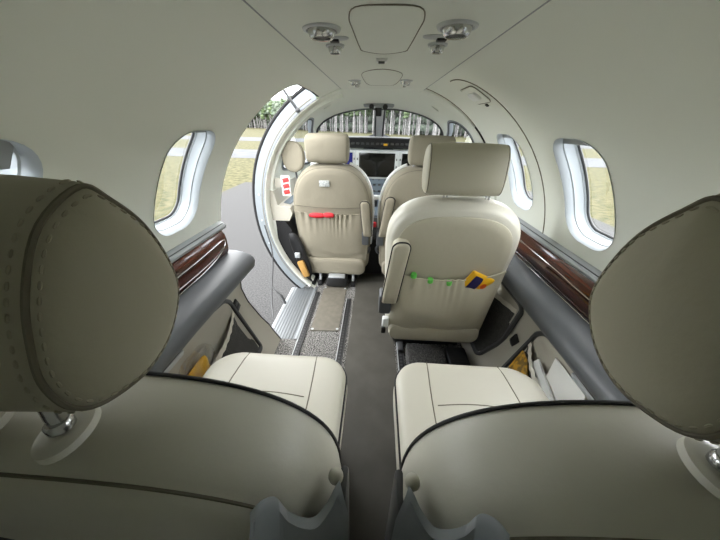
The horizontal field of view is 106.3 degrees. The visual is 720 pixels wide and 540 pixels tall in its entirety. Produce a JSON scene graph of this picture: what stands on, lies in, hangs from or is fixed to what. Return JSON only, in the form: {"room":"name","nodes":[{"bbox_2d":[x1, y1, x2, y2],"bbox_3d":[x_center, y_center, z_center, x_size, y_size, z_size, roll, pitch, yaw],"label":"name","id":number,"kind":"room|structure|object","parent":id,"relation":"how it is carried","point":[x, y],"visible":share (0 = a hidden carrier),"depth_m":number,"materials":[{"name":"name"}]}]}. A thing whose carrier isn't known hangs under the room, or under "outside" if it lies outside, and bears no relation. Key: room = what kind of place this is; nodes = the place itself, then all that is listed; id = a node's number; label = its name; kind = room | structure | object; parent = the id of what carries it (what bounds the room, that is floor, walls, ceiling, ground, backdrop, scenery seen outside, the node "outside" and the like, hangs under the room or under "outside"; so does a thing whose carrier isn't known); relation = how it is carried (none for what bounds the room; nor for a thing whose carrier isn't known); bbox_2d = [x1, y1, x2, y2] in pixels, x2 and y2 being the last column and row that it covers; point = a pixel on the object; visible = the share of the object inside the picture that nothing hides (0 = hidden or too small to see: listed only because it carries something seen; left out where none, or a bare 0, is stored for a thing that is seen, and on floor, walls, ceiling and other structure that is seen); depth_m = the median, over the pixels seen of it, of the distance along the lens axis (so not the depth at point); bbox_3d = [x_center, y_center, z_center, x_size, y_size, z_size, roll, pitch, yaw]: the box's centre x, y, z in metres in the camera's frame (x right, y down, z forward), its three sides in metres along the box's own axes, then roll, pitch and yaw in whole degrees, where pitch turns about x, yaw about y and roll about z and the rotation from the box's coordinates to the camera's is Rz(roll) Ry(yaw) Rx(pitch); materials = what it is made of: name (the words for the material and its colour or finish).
{"room":"aircraft cabin","nodes":[
{"label":"aircraft cabin","id":0,"kind":"room"},
{"bbox_2d":[0,0,339,251],"bbox_3d":[-0.396,-0.110,0.706,0.515,0.841,2.020,3,28,2],"label":"wall","id":1,"kind":"structure","parent":0,"point":[101,91],"depth_m":0.46,"materials":[{"name":"white plastic"}]},
{"bbox_2d":[0,139,42,177],"bbox_3d":[-0.591,-0.033,0.389,0.221,0.332,0.223,3,28,2],"label":"window","id":2,"kind":"structure","parent":1,"relation":"in","point":[16,158],"depth_m":0.42,"materials":[{"name":"grey plastic"}]},
{"bbox_2d":[0,140,13,169],"bbox_3d":[-0.528,-0.142,0.329,0.050,0.059,0.170,3,28,2],"label":"blind","id":3,"kind":"object","parent":2,"relation":"attached to","point":[6,147],"depth_m":0.40,"materials":[{"name":"grey plastic"}]},
{"bbox_2d":[154,131,214,235],"bbox_3d":[-0.560,-0.277,0.843,0.221,0.332,0.223,3,28,2],"label":"window","id":4,"kind":"structure","parent":1,"relation":"in","point":[200,145],"depth_m":0.92,"materials":[{"name":"grey plastic"}]},
{"bbox_2d":[221,83,318,288],"bbox_3d":[-0.459,-0.296,1.477,0.480,1.288,0.589,3,28,2],"label":"door","id":5,"kind":"structure","parent":1,"relation":"in","point":[302,97],"depth_m":1.59,"materials":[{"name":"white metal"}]},
{"bbox_2d":[264,225,285,316],"bbox_3d":[-0.537,0.003,1.716,0.095,0.515,0.288,-5,29,-11],"label":"cable","id":6,"kind":"object","parent":5,"relation":"hanging from","point":[272,287],"visible":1,"depth_m":1.75,"materials":[{"name":"grey plastic"}]},
{"bbox_2d":[283,90,299,112],"bbox_3d":[-0.392,-0.917,1.355,0.163,0.220,0.025,-5,29,-11],"label":"gas strut","id":7,"kind":"object","parent":5,"relation":"attached to","point":[297,109],"visible":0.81,"depth_m":1.39,"materials":[{"name":"silver metal"}]},
{"bbox_2d":[270,177,318,285],"bbox_3d":[-0.445,-0.318,2.092,0.260,0.700,0.571,3,28,2],"label":"panel","id":8,"kind":"object","parent":1,"relation":"attached to","point":[282,207],"visible":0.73,"depth_m":1.84,"materials":[{"name":"beige"}]},
{"bbox_2d":[295,252,309,276],"bbox_3d":[-0.405,-0.036,1.904,0.090,0.196,0.035,3,28,2],"label":"flashlight","id":9,"kind":"object","parent":8,"relation":"in","point":[301,264],"visible":1,"depth_m":1.90,"materials":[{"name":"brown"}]},
{"bbox_2d":[265,89,343,286],"bbox_3d":[-0.347,-0.445,1.743,0.494,1.210,0.155,3,28,2],"label":"trim","id":10,"kind":"structure","parent":1,"relation":"attached to","point":[334,96],"depth_m":1.59,"materials":[{"name":"white plastic"}]},
{"bbox_2d":[298,276,461,372],"bbox_3d":[0.129,0.359,1.628,0.935,0.030,3.260,3,28,2],"label":"floor","id":11,"kind":"structure","parent":0,"point":[315,343],"depth_m":1.51,"materials":[{"name":"carpet"}]},
{"bbox_2d":[0,174,348,539],"bbox_3d":[-0.242,0.301,0.590,0.520,1.042,0.592,5,29,7],"label":"passenger seat","id":12,"kind":"object","parent":11,"relation":"on","point":[96,443],"visible":1,"depth_m":0.21,"materials":[{"name":"beige leather"}]},
{"bbox_2d":[203,352,346,449],"bbox_3d":[-0.266,0.431,0.730,0.438,0.140,0.453,3,28,2],"label":"cushion","id":13,"kind":"object","parent":12,"relation":"on","point":[318,385],"depth_m":0.80,"materials":[{"name":"beige leather"}]},
{"bbox_2d":[274,339,296,354],"bbox_3d":[-0.462,0.753,0.873,0.146,0.030,1.490,3,28,2],"label":"trim","id":14,"kind":"structure","parent":11,"relation":"attached to","point":[285,346],"depth_m":1.46,"materials":[{"name":"carpet"}]},
{"bbox_2d":[0,221,280,539],"bbox_3d":[-0.579,0.431,0.709,0.197,0.692,1.492,3,28,2],"label":"panel","id":15,"kind":"object","parent":14,"relation":"on","point":[214,308],"visible":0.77,"depth_m":1.02,"materials":[{"name":"grey plastic"}]},
{"bbox_2d":[233,299,240,310],"bbox_3d":[-0.547,0.157,1.195,0.008,0.066,0.056,3,28,2],"label":"power socket","id":16,"kind":"object","parent":15,"relation":"attached to","point":[236,302],"depth_m":1.19,"materials":[{"name":"grey plastic"}]},
{"bbox_2d":[292,291,319,355],"bbox_3d":[-0.328,0.351,1.586,0.034,0.007,0.820,3,28,2],"label":"rail","id":17,"kind":"object","parent":11,"relation":"on","point":[303,331],"visible":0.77,"depth_m":1.61,"materials":[{"name":"silver metal"}]},
{"bbox_2d":[310,286,346,330],"bbox_3d":[-0.195,0.241,1.794,0.165,0.007,0.495,3,28,2],"label":"floor plate","id":18,"kind":"object","parent":11,"relation":"on","point":[328,314],"visible":1,"depth_m":1.75,"materials":[{"name":"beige metal"}]},
{"bbox_2d":[293,133,373,286],"bbox_3d":[-0.162,-0.432,1.973,0.532,1.028,0.589,3,28,2],"label":"seat","id":19,"kind":"object","parent":11,"relation":"on","point":[336,248],"visible":0.98,"depth_m":1.72,"materials":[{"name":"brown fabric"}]},
{"bbox_2d":[282,141,304,180],"bbox_3d":[-0.401,-0.583,1.689,0.144,0.408,0.059,10,30,17],"label":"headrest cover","id":20,"kind":"object","parent":19,"relation":"attached to","point":[293,155],"visible":0.86,"depth_m":1.61,"materials":[{"name":"beige fabric"}]},
{"bbox_2d":[309,213,323,217],"bbox_3d":[-0.276,-0.351,1.740,0.105,0.036,0.028,3,28,2],"label":"folded cloth","id":21,"kind":"object","parent":19,"relation":"in","point":[313,215],"visible":1,"depth_m":1.73,"materials":[{"name":"red fabric"}]},
{"bbox_2d":[323,213,333,217],"bbox_3d":[-0.202,-0.351,1.734,0.074,0.036,0.028,3,28,2],"label":"folded cloth","id":22,"kind":"object","parent":19,"relation":"on","point":[327,215],"visible":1,"depth_m":1.72,"materials":[{"name":"red fabric"}]},
{"bbox_2d":[335,299,350,363],"bbox_3d":[-0.099,0.377,1.545,0.034,0.007,0.750,3,28,2],"label":"rail","id":23,"kind":"object","parent":11,"relation":"on","point":[340,349],"visible":0.69,"depth_m":1.56,"materials":[{"name":"silver metal"}]},
{"bbox_2d":[340,273,396,539],"bbox_3d":[0.050,0.504,1.319,0.257,0.004,2.550,3,28,2],"label":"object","id":24,"kind":"structure","parent":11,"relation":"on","point":[368,449],"depth_m":1.12,"materials":[{"name":"grey carpet"}]},
{"bbox_2d":[363,178,385,273],"bbox_3d":[0.123,-0.364,2.210,0.212,0.690,0.385,3,28,2],"label":"pedestal","id":25,"kind":"object","parent":11,"relation":"on","point":[373,266],"visible":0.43,"depth_m":2.16,"materials":[{"name":"grey plastic"}]},
{"bbox_2d":[396,342,404,369],"bbox_3d":[0.209,0.486,1.356,0.034,0.007,0.750,3,28,2],"label":"rail","id":26,"kind":"object","parent":11,"relation":"on","point":[401,363],"visible":0.12,"depth_m":1.39,"materials":[{"name":"silver plastic"}]},
{"bbox_2d":[378,142,520,352],"bbox_3d":[0.347,-0.092,1.363,0.534,1.028,0.657,0,28,-1],"label":"passenger seat","id":27,"kind":"object","parent":26,"relation":"on","point":[452,233],"visible":0.98,"depth_m":1.02,"materials":[{"name":"beige leather"}]},
{"bbox_2d":[410,272,416,278],"bbox_3d":[0.218,0.061,1.128,0.025,0.116,0.039,3,28,2],"label":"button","id":28,"kind":"object","parent":27,"relation":"in","point":[413,274],"visible":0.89,"depth_m":1.09,"materials":[{"name":"green plastic"}]},
{"bbox_2d":[427,277,432,283],"bbox_3d":[0.288,0.081,1.138,0.025,0.116,0.039,3,28,2],"label":"bottle","id":29,"kind":"object","parent":27,"relation":"in","point":[430,279],"visible":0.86,"depth_m":1.10,"materials":[{"name":"green plastic"}]},
{"bbox_2d":[465,271,494,288],"bbox_3d":[0.478,0.054,1.101,0.131,0.122,0.034,3,28,2],"label":"snack packet","id":30,"kind":"object","parent":27,"relation":"in","point":[475,280],"visible":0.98,"depth_m":1.08,"materials":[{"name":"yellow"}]},
{"bbox_2d":[385,193,719,539],"bbox_3d":[0.288,0.324,0.567,0.520,1.044,0.592,0,28,-2],"label":"passenger seat","id":31,"kind":"object","parent":26,"relation":"on","point":[483,453],"visible":1,"depth_m":0.21,"materials":[{"name":"beige leather"}]},
{"bbox_2d":[393,363,548,469],"bbox_3d":[0.313,0.457,0.705,0.438,0.140,0.453,3,28,2],"label":"cushion","id":32,"kind":"object","parent":31,"relation":"on","point":[425,395],"depth_m":0.77,"materials":[{"name":"beige leather"}]},
{"bbox_2d":[376,135,455,274],"bbox_3d":[0.391,-0.407,1.949,0.532,1.028,0.589,3,28,2],"label":"seat","id":33,"kind":"object","parent":11,"relation":"on","point":[404,184],"visible":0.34,"depth_m":1.62,"materials":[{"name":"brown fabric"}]},
{"bbox_2d":[405,343,470,365],"bbox_3d":[0.379,0.483,1.291,0.295,0.080,0.300,3,28,2],"label":"tray","id":34,"kind":"object","parent":11,"relation":"on","point":[415,353],"visible":0.45,"depth_m":1.34,"materials":[{"name":"black plastic"}]},
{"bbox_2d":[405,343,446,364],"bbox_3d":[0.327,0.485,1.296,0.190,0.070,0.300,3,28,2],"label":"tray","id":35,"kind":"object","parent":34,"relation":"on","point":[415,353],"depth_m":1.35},
{"bbox_2d":[460,197,629,400],"bbox_3d":[0.641,0.337,0.928,0.195,0.690,2.110,3,28,2],"label":"panel","id":36,"kind":"object","parent":11,"relation":"on","point":[539,308],"visible":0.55,"depth_m":0.97,"materials":[{"name":"grey plastic"}]},
{"bbox_2d":[509,334,518,345],"bbox_3d":[0.645,0.295,1.133,0.013,0.066,0.056,3,28,2],"label":"power socket","id":37,"kind":"object","parent":36,"relation":"attached to","point":[513,338],"depth_m":1.13,"materials":[{"name":"grey plastic"}]},
{"bbox_2d":[509,351,527,375],"bbox_3d":[0.585,0.448,0.994,0.061,0.230,0.201,11,30,18],"label":"bag","id":38,"kind":"object","parent":36,"relation":"in","point":[520,363],"visible":0.23,"depth_m":1.00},
{"bbox_2d":[532,359,553,400],"bbox_3d":[0.606,0.412,0.920,0.029,0.165,0.200,3,28,2],"label":"booklet","id":39,"kind":"object","parent":36,"relation":"in","point":[540,375],"visible":0.29,"depth_m":0.91,"materials":[{"name":"white paper"}]},
{"bbox_2d":[546,358,585,399],"bbox_3d":[0.621,0.390,0.839,0.016,0.180,0.140,3,28,2],"label":"paper sheet","id":40,"kind":"object","parent":36,"relation":"in","point":[562,386],"visible":0.6,"depth_m":0.83,"materials":[{"name":"white paper"}]},
{"bbox_2d":[277,89,487,287],"bbox_3d":[0.138,-0.690,2.224,1.395,1.285,1.581,3,28,2],"label":"wall","id":41,"kind":"structure","parent":0,"point":[402,99],"depth_m":1.74,"materials":[{"name":"white plastic"}]},
{"bbox_2d":[274,175,290,195],"bbox_3d":[-0.487,-0.530,1.700,0.101,0.125,0.016,3,28,2],"label":"placard","id":42,"kind":"object","parent":41,"relation":"attached to","point":[283,182],"visible":1,"depth_m":1.69,"materials":[{"name":"white plastic"}]},
{"bbox_2d":[272,287,317,338],"bbox_3d":[-0.427,0.270,1.771,0.195,0.041,0.550,3,28,2],"label":"step","id":43,"kind":"structure","parent":41,"relation":"attached to","point":[288,323],"depth_m":1.73,"materials":[{"name":"silver metal"}]},
{"bbox_2d":[282,118,313,170],"bbox_3d":[-0.419,-0.927,1.982,0.248,0.354,0.754,3,28,2],"label":"window","id":44,"kind":"structure","parent":41,"relation":"in","point":[310,120],"depth_m":1.90,"materials":[{"name":"grey plastic"}]},
{"bbox_2d":[316,108,374,135],"bbox_3d":[-0.102,-1.212,2.316,0.522,0.339,0.723,3,28,2],"label":"window","id":45,"kind":"structure","parent":41,"relation":"in","point":[363,108],"depth_m":2.00,"materials":[{"name":"grey plastic"}]},
{"bbox_2d":[311,136,410,179],"bbox_3d":[0.158,-0.880,2.489,1.120,0.635,0.652,3,28,2],"label":"panel","id":46,"kind":"object","parent":41,"relation":"attached to","point":[379,162],"visible":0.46,"depth_m":2.13,"materials":[{"name":"light grey plastic"},{"name":"black plastic"},{"name":"screen glass"}]},
{"bbox_2d":[363,103,393,115],"bbox_3d":[0.132,-1.134,1.907,0.215,0.083,0.108,3,28,2],"label":"overhead compass","id":47,"kind":"object","parent":41,"relation":"attached to","point":[378,112],"visible":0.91,"depth_m":1.87,"materials":[{"name":"grey plastic"}]},
{"bbox_2d":[374,108,385,136],"bbox_3d":[0.165,-1.222,2.308,0.086,0.258,0.634,3,28,2],"label":"trim","id":48,"kind":"structure","parent":41,"relation":"attached to","point":[379,121],"depth_m":2.27,"materials":[{"name":"white plastic"}]},
{"bbox_2d":[382,108,443,136],"bbox_3d":[0.430,-1.189,2.293,0.522,0.339,0.723,3,28,2],"label":"window","id":49,"kind":"structure","parent":41,"relation":"in","point":[434,122],"depth_m":1.99,"materials":[{"name":"grey plastic"}]},
{"bbox_2d":[426,88,475,126],"bbox_3d":[0.455,-0.811,1.349,0.281,0.164,0.004,3,28,2],"label":"trim","id":50,"kind":"structure","parent":41,"relation":"attached to","point":[426,88],"depth_m":1.34,"materials":[{"name":"brown"}]},
{"bbox_2d":[446,120,473,142],"bbox_3d":[0.691,-0.878,1.934,0.248,0.354,0.754,3,28,2],"label":"window","id":51,"kind":"structure","parent":41,"relation":"in","point":[450,123],"depth_m":1.73,"materials":[{"name":"grey plastic"}]},
{"bbox_2d":[242,0,550,89],"bbox_3d":[0.050,-0.438,0.439,0.430,0.068,1.912,3,28,2],"label":"ceiling","id":52,"kind":"structure","parent":0,"point":[495,18],"depth_m":0.48,"materials":[{"name":"white plastic"}]},
{"bbox_2d":[302,22,340,41],"bbox_3d":[-0.067,-0.418,0.473,0.069,0.022,0.069,3,28,2],"label":"ceiling vent","id":53,"kind":"object","parent":52,"relation":"in","point":[317,31],"visible":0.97,"depth_m":0.46,"materials":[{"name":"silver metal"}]},
{"bbox_2d":[326,43,344,54],"bbox_3d":[-0.053,-0.471,0.572,0.041,0.022,0.041,3,28,2],"label":"ceiling vent","id":54,"kind":"object","parent":52,"relation":"in","point":[334,48],"visible":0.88,"depth_m":0.56,"materials":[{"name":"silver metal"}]},
{"bbox_2d":[330,36,348,42],"bbox_3d":[-0.054,-0.448,0.523,0.064,0.010,0.028,3,28,2],"label":"recessed light","id":55,"kind":"object","parent":52,"relation":"in","point":[336,39],"visible":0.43,"depth_m":0.52,"materials":[{"name":"silver metal"}]},
{"bbox_2d":[330,39,339,42],"bbox_3d":[-0.050,-0.448,0.527,0.018,0.006,0.016,3,28,2],"label":"switch","id":56,"kind":"object","parent":55,"relation":"attached to","point":[334,40],"depth_m":0.52,"materials":[{"name":"black plastic"}]},
{"bbox_2d":[348,80,360,85],"bbox_3d":[-0.021,-0.713,1.023,0.049,0.022,0.049,3,28,2],"label":"ceiling vent","id":57,"kind":"object","parent":52,"relation":"in","point":[352,82],"visible":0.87,"depth_m":1.01,"materials":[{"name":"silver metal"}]},
{"bbox_2d":[376,58,386,63],"bbox_3d":[0.055,-0.537,0.693,0.028,0.010,0.034,3,28,2],"label":"ceiling sensor","id":58,"kind":"object","parent":52,"relation":"attached to","point":[378,60],"visible":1,"depth_m":0.68,"materials":[{"name":"white plastic"}]},
{"bbox_2d":[361,69,402,85],"bbox_3d":[0.078,-0.692,0.974,0.140,0.005,0.380,3,28,2],"label":"hatch","id":59,"kind":"object","parent":52,"relation":"attached to","point":[375,77],"visible":0.99,"depth_m":0.94,"materials":[{"name":"white plastic"}]},
{"bbox_2d":[348,4,425,53],"bbox_3d":[0.047,-0.439,0.504,0.122,0.005,0.296,3,28,2],"label":"hatch","id":60,"kind":"object","parent":52,"relation":"attached to","point":[378,28],"visible":1,"depth_m":0.45,"materials":[{"name":"white plastic"}]},
{"bbox_2d":[400,79,412,85],"bbox_3d":[0.171,-0.695,0.997,0.049,0.022,0.049,3,28,2],"label":"ceiling vent","id":61,"kind":"object","parent":52,"relation":"in","point":[405,82],"visible":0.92,"depth_m":0.99,"materials":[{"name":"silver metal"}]},
{"bbox_2d":[423,34,446,41],"bbox_3d":[0.149,-0.433,0.502,0.064,0.010,0.028,3,28,2],"label":"recessed light","id":62,"kind":"object","parent":52,"relation":"in","point":[438,37],"visible":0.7,"depth_m":0.50,"materials":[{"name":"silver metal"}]},
{"bbox_2d":[436,38,446,41],"bbox_3d":[0.153,-0.433,0.507,0.018,0.006,0.016,3,28,2],"label":"switch","id":63,"kind":"object","parent":62,"relation":"attached to","point":[437,39],"depth_m":0.50,"materials":[{"name":"black plastic"}]},
{"bbox_2d":[428,42,447,54],"bbox_3d":[0.158,-0.455,0.550,0.041,0.022,0.041,3,28,2],"label":"ceiling vent","id":64,"kind":"object","parent":52,"relation":"in","point":[436,48],"visible":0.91,"depth_m":0.54,"materials":[{"name":"silver metal"}]},
{"bbox_2d":[436,19,478,39],"bbox_3d":[0.161,-0.400,0.448,0.069,0.022,0.069,3,28,2],"label":"ceiling vent","id":65,"kind":"object","parent":52,"relation":"in","point":[453,29],"visible":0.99,"depth_m":0.43,"materials":[{"name":"silver metal"}]},
{"bbox_2d":[427,0,719,271],"bbox_3d":[0.486,-0.067,0.659,0.515,0.840,2.000,3,28,2],"label":"wall","id":66,"kind":"structure","parent":0,"point":[637,82],"depth_m":0.52,"materials":[{"name":"white plastic"}]},
{"bbox_2d":[420,89,496,199],"bbox_3d":[0.548,-0.413,1.623,0.505,1.128,0.110,3,28,2],"label":"trim","id":67,"kind":"structure","parent":66,"relation":"attached to","point":[426,92],"depth_m":1.38,"materials":[{"name":"white plastic"}]},
{"bbox_2d":[461,86,490,106],"bbox_3d":[0.439,-0.650,1.015,0.100,0.062,0.156,3,28,2],"label":"handle","id":68,"kind":"object","parent":66,"relation":"attached to","point":[471,92],"visible":1,"depth_m":0.98,"materials":[{"name":"white plastic"}]},
{"bbox_2d":[475,127,484,142],"bbox_3d":[0.654,-0.655,1.422,0.134,0.175,0.008,3,28,2],"label":"trim","id":69,"kind":"structure","parent":66,"relation":"attached to","point":[477,130],"depth_m":1.40,"materials":[{"name":"black plastic"}]},
{"bbox_2d":[450,79,544,233],"bbox_3d":[0.532,-0.400,1.035,0.471,0.564,0.109,12,30,20],"label":"trim","id":70,"kind":"structure","parent":66,"relation":"attached to","point":[454,79],"depth_m":0.96,"materials":[{"name":"brown"}]},
{"bbox_2d":[497,134,532,209],"bbox_3d":[0.704,-0.441,1.197,0.221,0.332,0.223,3,28,2],"label":"window","id":71,"kind":"structure","parent":66,"relation":"in","point":[521,198],"depth_m":1.28,"materials":[{"name":"grey plastic"}]},
{"bbox_2d":[553,138,614,250],"bbox_3d":[0.678,-0.230,0.803,0.221,0.332,0.223,3,28,2],"label":"window","id":72,"kind":"structure","parent":66,"relation":"in","point":[568,153],"depth_m":0.88,"materials":[{"name":"grey plastic"}]},
{"bbox_2d":[563,139,588,145],"bbox_3d":[0.608,-0.358,0.742,0.025,0.028,0.170,3,28,2],"label":"blind","id":73,"kind":"object","parent":72,"relation":"attached to","point":[566,142],"depth_m":0.77,"materials":[{"name":"grey plastic"}]},
{"label":"outside","id":74,"kind":"structure","parent":0,"visible":0},
{"bbox_2d":[154,127,614,226],"bbox_3d":[5.841,-45.611,88.820,520.000,0.001,320.000,3,28,2],"label":"ground","id":75,"kind":"structure","parent":74,"point":[239,171],"depth_m":10.86,"materials":[{"name":"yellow plant"}]},
{"bbox_2d":[260,108,264,128],"bbox_3d":[-32.604,-52.407,90.476,1.771,9.121,2.198,15,31,25],"label":"pine tree","id":76,"kind":"object","parent":75,"relation":"on","point":[262,115],"visible":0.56,"depth_m":90.36,"materials":[{"name":"green plant"}]},
{"bbox_2d":[263,105,267,127],"bbox_3d":[-33.152,-53.941,94.041,2.094,8.440,2.041,20,34,31],"label":"pine tree","id":77,"kind":"object","parent":75,"relation":"on","point":[265,113],"visible":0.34,"depth_m":93.62,"materials":[{"name":"green plant"}]},
{"bbox_2d":[268,100,273,116],"bbox_3d":[-28.480,-51.553,87.324,2.649,10.809,2.629,8,29,13],"label":"pine tree","id":78,"kind":"object","parent":75,"relation":"on","point":[270,103],"visible":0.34,"depth_m":86.29,"materials":[{"name":"green plant"}]},
{"bbox_2d":[271,101,275,115],"bbox_3d":[-27.345,-49.482,86.457,1.993,7.983,1.943,-22,36,-36],"label":"pine tree","id":79,"kind":"object","parent":75,"relation":"on","point":[272,106],"visible":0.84,"depth_m":85.41,"materials":[{"name":"green plant"}]},
{"bbox_2d":[274,99,278,110],"bbox_3d":[-25.632,-48.638,84.629,1.809,8.289,1.935,-18,33,-31],"label":"pine tree","id":80,"kind":"object","parent":75,"relation":"on","point":[276,102],"visible":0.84,"depth_m":83.12,"materials":[{"name":"green plant"}]},
{"bbox_2d":[344,112,349,131],"bbox_3d":[-3.027,-40.583,68.466,2.141,10.300,2.157,6,29,8],"label":"pine tree","id":81,"kind":"object","parent":75,"relation":"on","point":[348,113],"visible":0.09,"depth_m":69.23,"materials":[{"name":"green plant"}]},
{"bbox_2d":[355,111,358,132],"bbox_3d":[-0.506,-40.314,66.152,1.704,12.135,2.536,-5,29,-11],"label":"pine tree","id":82,"kind":"object","parent":75,"relation":"on","point":[356,112],"visible":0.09,"depth_m":67.24,"materials":[{"name":"green plant"}]},
{"bbox_2d":[248,98,468,135],"bbox_3d":[-6.325,-52.977,89.100,147.267,13.457,66.150,3,28,2],"label":"forest","id":83,"kind":"object","parent":75,"relation":"on","point":[423,125],"visible":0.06,"depth_m":68.33,"materials":[{"name":"green plant"}]},
{"bbox_2d":[357,110,362,132],"bbox_3d":[0.237,-38.869,62.808,2.532,12.821,2.551,-10,30,-20],"label":"pine tree","id":84,"kind":"object","parent":75,"relation":"on","point":[359,111],"visible":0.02,"depth_m":64.31,"materials":[{"name":"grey plant"}]},
{"bbox_2d":[361,110,367,132],"bbox_3d":[1.160,-38.822,64.870,2.051,10.773,2.067,16,31,25],"label":"pine tree","id":85,"kind":"object","parent":75,"relation":"on","point":[363,111],"visible":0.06,"depth_m":64.80,"materials":[{"name":"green plant"}]},
{"bbox_2d":[366,110,372,132],"bbox_3d":[1.879,-40.563,66.564,2.765,12.273,1.858,6,29,9],"label":"pine tree","id":86,"kind":"object","parent":75,"relation":"on","point":[369,111],"visible":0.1,"depth_m":67.71,"materials":[{"name":"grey plant"}]},
{"bbox_2d":[384,110,389,133],"bbox_3d":[5.861,-35.997,61.209,2.045,9.414,2.029,5,29,7],"label":"pine tree","id":87,"kind":"object","parent":75,"relation":"on","point":[387,111],"visible":0.07,"depth_m":61.11,"materials":[{"name":"green plant"}]},
{"bbox_2d":[392,110,398,133],"bbox_3d":[7.855,-37.580,61.140,2.356,12.405,2.373,-18,34,-32],"label":"pine tree","id":88,"kind":"object","parent":75,"relation":"on","point":[395,111],"visible":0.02,"depth_m":62.40,"materials":[{"name":"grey plant"}]},
{"bbox_2d":[398,111,400,134],"bbox_3d":[8.836,-35.185,57.190,2.322,11.969,2.484,10,30,17],"label":"pine tree","id":89,"kind":"object","parent":75,"relation":"on","point":[400,111],"visible":0.02,"depth_m":58.79,"materials":[{"name":"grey plant"}]},
{"bbox_2d":[403,112,409,134],"bbox_3d":[9.763,-33.505,56.039,1.506,10.071,2.242,2,28,1],"label":"pine tree","id":90,"kind":"object","parent":75,"relation":"on","point":[406,115],"visible":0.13,"depth_m":56.23,"materials":[{"name":"green plant"}]},
{"bbox_2d":[408,113,410,134],"bbox_3d":[10.453,-34.201,54.963,2.626,12.416,1.919,18,32,28],"label":"pine tree","id":91,"kind":"object","parent":75,"relation":"on","point":[410,113],"visible":0.02,"depth_m":56.76,"materials":[{"name":"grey plant"}]},
{"bbox_3d":[-0.536,0.330,0.895,0.056,0.150,0.170,3,28,2],"label":"plastic bag","id":92,"kind":"object","parent":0,"visible":0},
{"bbox_2d":[188,355,209,376],"bbox_3d":[-0.541,0.356,0.910,0.036,0.100,0.110,3,28,2],"label":"packet","id":93,"kind":"object","parent":92,"relation":"in","point":[202,365],"visible":0.41,"depth_m":0.90,"materials":[{"name":"orange"}]},
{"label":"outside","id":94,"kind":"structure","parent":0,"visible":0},
{"bbox_2d":[221,182,614,325],"bbox_3d":[-0.619,8.842,-12.607,9.600,0.001,49.400,3,28,2],"label":"apron","id":95,"kind":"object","parent":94,"point":[242,233],"visible":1,"depth_m":4.49,"materials":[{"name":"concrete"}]},
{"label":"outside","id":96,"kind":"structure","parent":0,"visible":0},
{"bbox_2d":[167,148,606,167],"bbox_3d":[1.107,-7.480,17.797,240.000,0.001,5.500,3,28,2],"label":"road","id":97,"kind":"structure","parent":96,"point":[237,153],"depth_m":17.49,"materials":[{"name":"grey asphalt"}]},
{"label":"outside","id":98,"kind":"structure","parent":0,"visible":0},
{"bbox_2d":[181,136,592,148],"bbox_3d":[2.148,-15.864,33.408,240.000,0.001,8.000,3,28,2],"label":"road","id":99,"kind":"structure","parent":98,"point":[184,137],"depth_m":32.95,"materials":[{"name":"grey asphalt"}]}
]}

